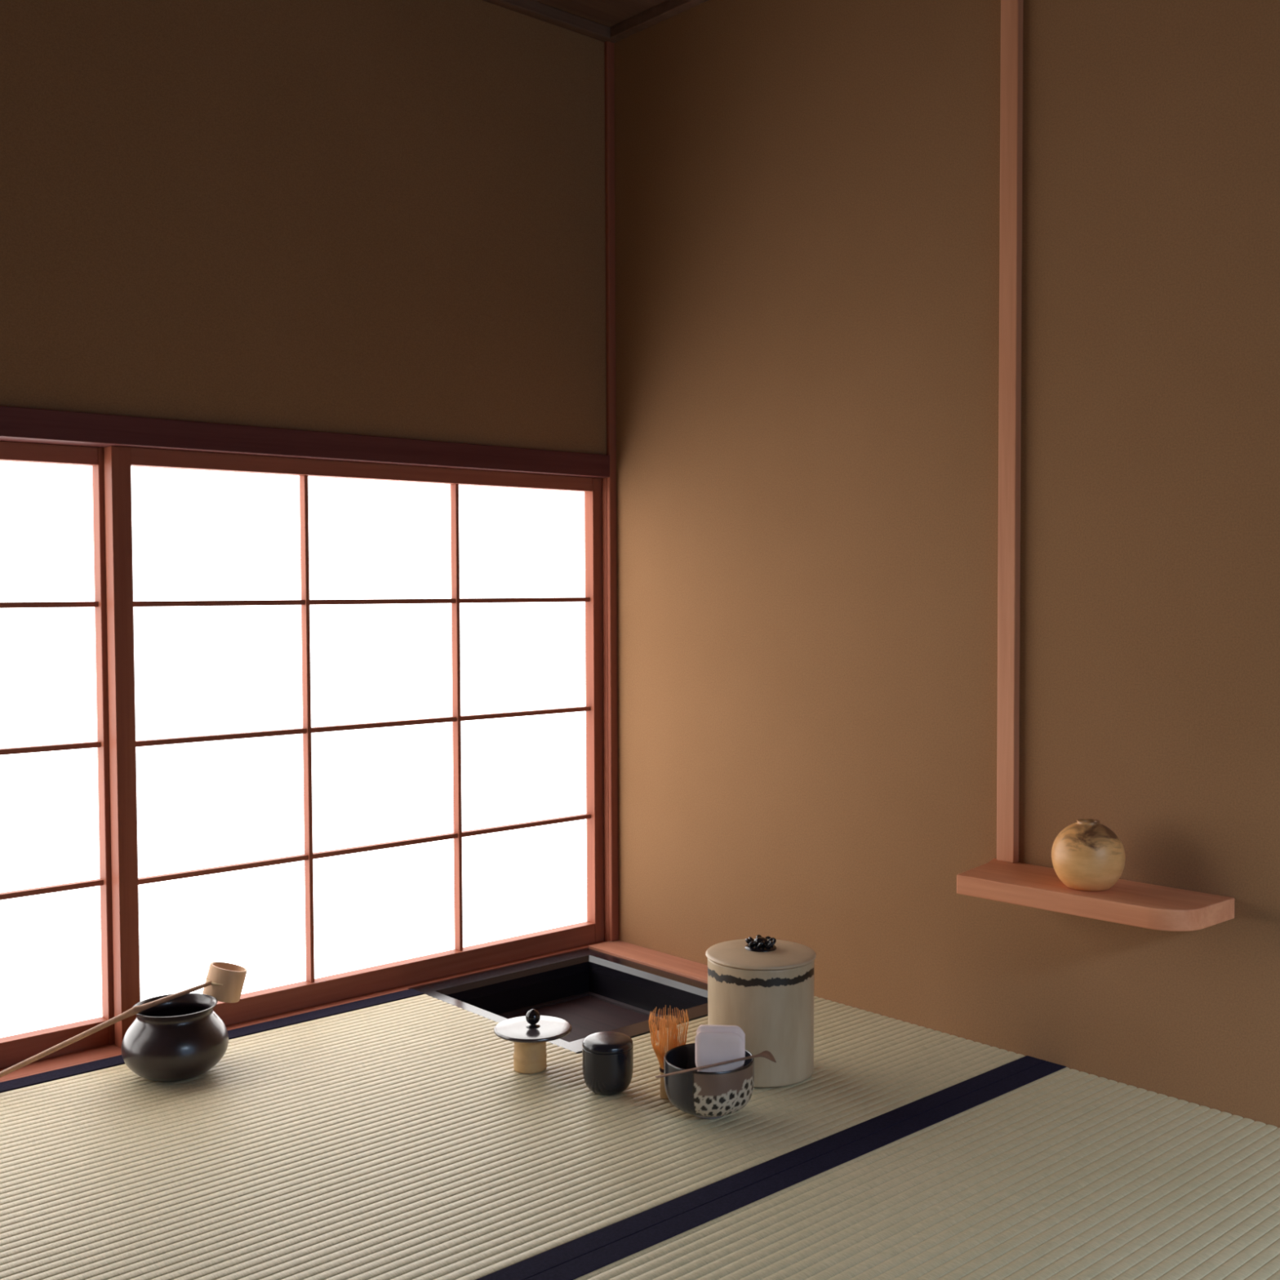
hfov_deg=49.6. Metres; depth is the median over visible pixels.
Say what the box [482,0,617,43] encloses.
trim
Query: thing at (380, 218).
wall
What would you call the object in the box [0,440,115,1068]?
window
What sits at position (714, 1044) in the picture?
cloth
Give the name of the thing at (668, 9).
trim
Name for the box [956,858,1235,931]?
wall shelf
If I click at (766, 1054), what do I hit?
scoop
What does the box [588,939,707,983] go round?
trim
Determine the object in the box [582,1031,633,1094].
caddy
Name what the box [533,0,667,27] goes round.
ceiling
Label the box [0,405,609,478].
lintel
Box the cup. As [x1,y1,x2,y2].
[202,961,247,1002]
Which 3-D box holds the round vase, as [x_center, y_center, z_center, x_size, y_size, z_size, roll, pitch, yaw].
[0.614,0.293,1.899,0.096,0.092,0.096,-2,3,-42]
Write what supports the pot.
on the mat at (396, 1135)
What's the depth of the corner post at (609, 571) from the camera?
2.74 m
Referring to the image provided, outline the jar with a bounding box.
[705,934,816,1087]
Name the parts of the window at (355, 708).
rail, rail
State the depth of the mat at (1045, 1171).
1.58 m
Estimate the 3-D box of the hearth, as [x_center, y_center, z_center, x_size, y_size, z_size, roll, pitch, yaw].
[-0.097,0.658,2.416,0.413,0.082,0.476,-2,3,-42]
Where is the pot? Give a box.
[120,992,228,1081]
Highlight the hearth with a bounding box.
[413,948,707,1053]
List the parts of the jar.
lid knob, jar lid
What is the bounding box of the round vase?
[1051,818,1124,891]
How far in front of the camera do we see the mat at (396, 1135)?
1.76 m
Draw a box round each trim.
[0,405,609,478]
[0,940,606,1082]
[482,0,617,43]
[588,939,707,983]
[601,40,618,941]
[610,0,707,40]
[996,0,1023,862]
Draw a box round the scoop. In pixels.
[655,1050,776,1078]
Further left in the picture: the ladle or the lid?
the ladle
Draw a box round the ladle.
[0,961,247,1077]
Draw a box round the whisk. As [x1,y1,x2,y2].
[648,1004,688,1099]
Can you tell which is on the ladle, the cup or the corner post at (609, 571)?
the cup
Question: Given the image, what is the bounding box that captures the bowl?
[663,1043,754,1119]
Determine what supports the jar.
on the mat at (396, 1135)
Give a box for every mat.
[0,988,1045,1279]
[524,1061,1279,1279]
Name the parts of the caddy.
caddy lid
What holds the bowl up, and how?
on the mat at (396, 1135)
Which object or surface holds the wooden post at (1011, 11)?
attached to the wall at (807, 192)
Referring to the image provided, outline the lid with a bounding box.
[493,1008,572,1043]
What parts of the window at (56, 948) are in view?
rail, rail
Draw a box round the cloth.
[694,1024,745,1071]
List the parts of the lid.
knob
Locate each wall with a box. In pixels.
[0,0,606,454]
[613,0,1279,1128]
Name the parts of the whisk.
whisk handle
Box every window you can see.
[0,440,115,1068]
[103,445,604,1048]
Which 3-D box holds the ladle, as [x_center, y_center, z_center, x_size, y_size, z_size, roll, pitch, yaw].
[-0.747,0.560,2.003,0.375,0.131,0.105,-2,2,-33]
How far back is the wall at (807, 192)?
2.16 m
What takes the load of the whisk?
on the mat at (396, 1135)
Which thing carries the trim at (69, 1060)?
attached to the wall at (380, 218)

